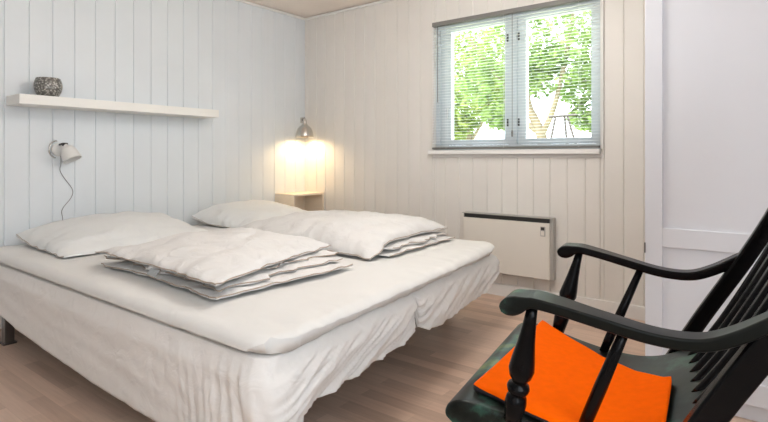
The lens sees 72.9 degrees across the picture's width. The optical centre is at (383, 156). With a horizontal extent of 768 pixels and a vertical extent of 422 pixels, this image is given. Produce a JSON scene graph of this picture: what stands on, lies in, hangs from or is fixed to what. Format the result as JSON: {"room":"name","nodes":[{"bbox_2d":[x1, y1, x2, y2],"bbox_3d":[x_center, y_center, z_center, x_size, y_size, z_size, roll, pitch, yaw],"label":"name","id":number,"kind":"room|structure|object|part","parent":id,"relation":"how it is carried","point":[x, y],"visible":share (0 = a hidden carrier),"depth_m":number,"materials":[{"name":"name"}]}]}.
{"room":"bedroom","nodes":[
{"label":"bedroom","id":0,"kind":"room"},
{"bbox_2d":[0,0,304,246],"bbox_3d":[-2.371,-0.157,2.654,0.120,2.213,5.342,0,0,37],"label":"wall","id":1,"kind":"structure","parent":0,"point":[245,62],"depth_m":3.56,"materials":[{"name":"white wood"}]},
{"bbox_2d":[48,140,81,219],"bbox_3d":[-1.884,0.208,3.071,0.149,0.614,0.164,0,0,37],"label":"wall lamp","id":2,"kind":"object","parent":1,"relation":"attached to","point":[68,153],"visible":0.96,"depth_m":3.07,"materials":[{"name":"metal"}]},
{"bbox_3d":[-1.941,-0.045,3.105,0.018,0.080,0.080,0,0,37],"label":"wall plate","id":3,"kind":"part","parent":2,"relation":"part of","materials":[{"name":"ceramic"}]},
{"bbox_3d":[-1.852,-0.019,3.083,0.111,0.118,0.107,0,0,37],"label":"lamp shade","id":4,"kind":"part","parent":2,"relation":"part of","materials":[{"name":"metal"}]},
{"bbox_2d":[6,93,218,118],"bbox_3d":[-1.652,-0.314,3.334,0.200,0.053,1.243,0,0,37],"label":"floating shelf","id":5,"kind":"object","parent":1,"relation":"attached to","point":[23,100],"visible":1,"depth_m":3.14,"materials":[{"name":"white wood"}]},
{"bbox_2d":[33,77,62,96],"bbox_3d":[-1.923,-0.396,2.978,0.140,0.110,0.140,0,0,37],"label":"glass bowl","id":6,"kind":"object","parent":5,"relation":"on","point":[46,86],"visible":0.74,"depth_m":2.93,"materials":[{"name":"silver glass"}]},
{"bbox_2d":[235,0,304,19],"bbox_3d":[-2.292,-1.248,2.644,0.018,0.018,5.182,0,0,37],"label":"trim","id":7,"kind":"structure","parent":1,"relation":"attached to","point":[242,1],"depth_m":4.39,"materials":[{"name":"white wood"}]},
{"bbox_2d":[275,191,323,210],"bbox_3d":[-0.731,0.431,4.510,0.236,0.238,0.355,0,0,37],"label":"box","id":8,"kind":"object","parent":1,"relation":"attached to","point":[308,201],"visible":0.48,"depth_m":4.58,"materials":[{"name":"white wood"}]},
{"bbox_3d":[-0.834,0.431,4.375,0.236,0.206,0.016,0,0,37],"label":"panel","id":9,"kind":"part","parent":8,"relation":"part of","materials":[{"name":"white wood"}]},
{"bbox_3d":[-0.731,0.320,4.510,0.236,0.016,0.355,0,0,37],"label":"panel","id":10,"kind":"part","parent":8,"relation":"part of","materials":[{"name":"white wood"}]},
{"bbox_3d":[-0.821,0.431,4.578,0.010,0.206,0.323,0,0,37],"label":"panel","id":11,"kind":"part","parent":8,"relation":"part of","materials":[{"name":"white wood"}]},
{"bbox_3d":[-0.628,0.431,4.644,0.236,0.206,0.016,0,0,37],"label":"panel","id":12,"kind":"part","parent":8,"relation":"part of","materials":[{"name":"white wood"}]},
{"bbox_2d":[245,0,380,17],"bbox_3d":[-0.533,-1.313,1.379,4.590,0.100,5.540,0,0,37],"label":"ceiling","id":13,"kind":"structure","parent":0,"point":[302,8],"depth_m":4.33,"materials":[{"name":"paint"}]},
{"bbox_2d":[0,293,756,421],"bbox_3d":[-0.539,0.990,1.371,4.590,0.080,5.520,0,0,37],"label":"floor","id":14,"kind":"structure","parent":0,"point":[416,381],"depth_m":2.21,"materials":[{"name":"brown wood"}]},
{"bbox_2d":[0,317,16,345],"bbox_3d":[-0.975,0.754,2.413,2.193,0.392,0.820,0,0,37],"label":"bed","id":15,"kind":"object","parent":14,"relation":"on","point":[8,331],"visible":0.16,"depth_m":2.64,"materials":[{"name":"metal"}]},
{"bbox_2d":[0,263,416,421],"bbox_3d":[-0.953,0.699,2.375,2.315,0.312,0.902,0,0,37],"label":"bed skirt","id":16,"kind":"object","parent":15,"relation":"on","point":[164,372],"visible":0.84,"depth_m":1.69,"materials":[{"name":"fabric"}]},
{"bbox_2d":[0,224,494,353],"bbox_3d":[-0.652,0.509,2.784,2.277,0.060,1.867,0,0,37],"label":"topper","id":17,"kind":"object","parent":16,"relation":"on","point":[283,317],"visible":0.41,"depth_m":1.89,"materials":[{"name":"fabric"}]},
{"bbox_2d":[16,211,207,257],"bbox_3d":[-1.481,0.410,2.983,0.704,0.148,0.882,0,0,37],"label":"pillow","id":18,"kind":"object","parent":17,"relation":"on","point":[89,234],"visible":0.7,"depth_m":2.82,"materials":[{"name":"fabric"}]},
{"bbox_2d":[95,227,352,299],"bbox_3d":[-0.709,0.416,2.303,1.082,0.136,0.777,0,0,41],"label":"duvet","id":19,"kind":"object","parent":17,"relation":"on","point":[214,264],"visible":1,"depth_m":2.06,"materials":[{"name":"fabric"}]},
{"bbox_2d":[192,200,305,227],"bbox_3d":[-0.883,0.406,3.804,0.702,0.156,0.783,0,0,37],"label":"pillow","id":20,"kind":"object","parent":17,"relation":"on","point":[236,214],"visible":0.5,"depth_m":3.65,"materials":[{"name":"fabric"}]},
{"bbox_2d":[240,210,454,259],"bbox_3d":[-0.249,0.403,3.079,1.199,0.162,0.885,0,0,37],"label":"duvet","id":21,"kind":"object","parent":17,"relation":"on","point":[362,234],"visible":0.85,"depth_m":2.74,"materials":[{"name":"fabric"}]},
{"bbox_2d":[445,208,767,421],"bbox_3d":[0.535,0.361,1.203,1.046,1.172,0.704,0,0,29],"label":"rocking chair","id":22,"kind":"object","parent":14,"relation":"on","point":[713,373],"visible":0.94,"depth_m":1.03,"materials":[{"name":"paint"}]},
{"bbox_3d":[0.264,0.396,1.002,0.071,0.244,0.052,0,0,29],"label":"arm post","id":23,"kind":"part","parent":22,"relation":"part of","materials":[{"name":"black paint"}]},
{"bbox_3d":[0.542,0.396,1.536,0.084,0.246,0.052,0,0,29],"label":"arm post","id":24,"kind":"part","parent":22,"relation":"part of","materials":[{"name":"black paint"}]},
{"bbox_2d":[473,320,671,421],"bbox_3d":[0.469,0.506,1.234,0.374,0.039,0.583,0,0,29],"label":"seat pad","id":25,"kind":"object","parent":22,"relation":"on","point":[566,372],"visible":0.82,"depth_m":1.14,"materials":[{"name":"orange fabric"}]},
{"bbox_3d":[0.486,0.516,1.228,0.496,0.098,0.599,0,0,29],"label":"seat","id":26,"kind":"part","parent":22,"relation":"part of","materials":[{"name":"paint"}]},
{"bbox_3d":[0.443,0.280,0.921,0.462,0.086,0.072,0,0,23],"label":"armrest","id":27,"kind":"part","parent":22,"relation":"part of","materials":[{"name":"paint"}]},
{"bbox_3d":[0.721,0.280,1.436,0.474,0.086,0.072,0,0,35],"label":"armrest","id":28,"kind":"part","parent":22,"relation":"part of","materials":[{"name":"black paint"}]},
{"bbox_3d":[0.896,0.204,1.284,0.387,0.720,0.031,0,0,26],"label":"post","id":29,"kind":"part","parent":22,"relation":"part of","materials":[{"name":"black paint"}]},
{"bbox_3d":[0.641,0.204,0.816,0.396,0.725,0.037,0,0,32],"label":"post","id":30,"kind":"part","parent":22,"relation":"part of","materials":[{"name":"black paint"}]},
{"bbox_2d":[644,0,767,421],"bbox_3d":[1.839,-0.130,2.091,1.250,2.160,1.052,0,0,37],"label":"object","id":31,"kind":"object","parent":14,"relation":"on","point":[706,61],"visible":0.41,"depth_m":1.96,"materials":[{"name":"wood"}]},
{"bbox_3d":[-0.457,0.754,3.175,2.095,0.392,0.950,0,0,37],"label":"bed","id":32,"kind":"object","parent":14,"relation":"on","visible":0},
{"bbox_2d":[412,254,499,329],"bbox_3d":[-0.420,0.639,3.157,2.214,0.192,1.030,0,0,37],"label":"sheet","id":33,"kind":"object","parent":32,"relation":"on","point":[437,302],"visible":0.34,"depth_m":2.39,"materials":[{"name":"fabric"}]},
{"bbox_2d":[305,0,644,305],"bbox_3d":[1.073,-0.157,3.487,4.590,2.213,0.200,0,0,37],"label":"wall","id":34,"kind":"structure","parent":0,"point":[368,70],"depth_m":3.88,"materials":[{"name":"white wood"}]},
{"bbox_2d":[295,117,313,137],"bbox_3d":[-0.717,-0.264,4.567,0.159,0.183,0.250,0,0,-34],"label":"wall lamp","id":35,"kind":"object","parent":34,"relation":"attached to","point":[304,131],"visible":1,"depth_m":4.48,"materials":[{"name":"silver metal"}]},
{"bbox_2d":[305,0,393,19],"bbox_3d":[1.007,-1.248,3.400,4.350,0.018,0.018,0,0,37],"label":"trim","id":36,"kind":"structure","parent":34,"relation":"attached to","point":[381,1],"depth_m":4.38,"materials":[{"name":"white wood"}]},
{"bbox_2d":[462,211,555,280],"bbox_3d":[0.824,0.586,3.494,0.638,0.398,0.088,0,0,37],"label":"heater","id":37,"kind":"object","parent":34,"relation":"attached to","point":[525,245],"visible":0.89,"depth_m":3.40,"materials":[{"name":"metal"}]},
{"bbox_2d":[464,213,549,222],"bbox_3d":[0.808,0.406,3.478,0.602,0.027,0.016,0,0,37],"label":"grille","id":38,"kind":"object","parent":37,"relation":"attached to","point":[481,217],"depth_m":3.48,"materials":[{"name":"black metal"}]},
{"bbox_2d":[428,149,600,154],"bbox_3d":[0.830,-0.034,3.530,1.221,0.032,0.065,0,0,37],"label":"trim","id":39,"kind":"structure","parent":34,"relation":"attached to","point":[515,151],"depth_m":3.44,"materials":[{"name":"white wood"}]},
{"bbox_2d":[436,0,599,149],"bbox_3d":[0.884,-0.517,3.571,1.177,0.935,0.095,0,0,37],"label":"window","id":40,"kind":"structure","parent":34,"relation":"in","point":[520,110],"depth_m":3.52,"materials":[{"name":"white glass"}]},
{"bbox_3d":[0.657,-0.517,3.744,0.543,0.861,0.045,0,0,37],"label":"sash","id":41,"kind":"part","parent":40,"relation":"part of","materials":[{"name":"white wood"}]},
{"bbox_2d":[432,0,599,148],"bbox_3d":[0.830,-0.524,3.500,1.185,0.936,0.045,0,0,37],"label":"blind","id":42,"kind":"object","parent":40,"relation":"attached to","point":[549,4],"visible":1,"depth_m":3.45,"materials":[{"name":"white plastic"}]},
{"bbox_3d":[0.815,-0.511,3.520,0.001,0.898,0.028,0,0,37],"label":"ladder cord","id":43,"kind":"part","parent":42,"relation":"part of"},
{"bbox_3d":[0.834,-0.063,3.505,1.185,0.014,0.024,0,0,37],"label":"rail","id":44,"kind":"part","parent":42,"relation":"part of","materials":[{"name":"grey metal"}]},
{"bbox_3d":[1.124,-0.517,3.388,0.510,0.861,0.045,0,0,37],"label":"sash","id":45,"kind":"part","parent":40,"relation":"part of","materials":[{"name":"white wood"}]},
{"bbox_2d":[432,0,603,157],"bbox_3d":[0.853,-0.500,3.530,1.222,1.010,0.022,0,0,37],"label":"trim","id":46,"kind":"structure","parent":34,"relation":"attached to","point":[601,1],"depth_m":3.34,"materials":[{"name":"white wood"}]},
{"bbox_2d":[487,283,644,320],"bbox_3d":[1.014,0.910,3.407,4.328,0.080,0.026,0,0,37],"label":"baseboard","id":47,"kind":"structure","parent":34,"relation":"attached to","point":[637,312],"depth_m":3.17,"materials":[{"name":"white wood"}]},
{"label":"outside","id":48,"kind":"structure","parent":0,"visible":0},
{"bbox_3d":[17.644,1.300,28.828,60.000,0.100,59.400,0,0,37],"label":"ground","id":49,"kind":"structure","parent":48,"visible":0},
{"bbox_2d":[454,27,504,139],"bbox_3d":[2.573,-1.432,15.704,3.573,5.415,2.220,0,0,29],"label":"leafy tree","id":50,"kind":"object","parent":49,"relation":"on","point":[463,119],"visible":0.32,"depth_m":15.32,"materials":[{"name":"green leaves"},{"name":"bark"}]},
{"bbox_2d":[454,11,590,137],"bbox_3d":[3.143,-1.390,10.939,4.078,5.344,2.103,0,0,37],"label":"leafy tree","id":51,"kind":"object","parent":49,"relation":"on","point":[540,131],"visible":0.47,"depth_m":10.56,"materials":[{"name":"green plant"}]},
{"bbox_2d":[549,113,576,143],"bbox_3d":[2.875,0.301,8.022,1.164,1.910,0.447,0,0,37],"label":"tripod","id":52,"kind":"object","parent":49,"relation":"on","point":[565,116],"visible":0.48,"depth_m":7.90,"materials":[{"name":"grey metal"}]},
{"bbox_3d":[2.465,0.321,8.083,0.439,1.868,0.048,0,0,37],"label":"leg","id":53,"kind":"part","parent":52,"relation":"part of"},
{"bbox_3d":[2.879,0.321,8.035,0.048,1.868,0.422,0,0,45],"label":"leg","id":54,"kind":"part","parent":52,"relation":"part of","materials":[{"name":"grey metal"}]},
{"bbox_3d":[2.987,0.321,7.686,0.578,1.871,0.048,0,0,37],"label":"leg","id":55,"kind":"part","parent":52,"relation":"part of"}
]}

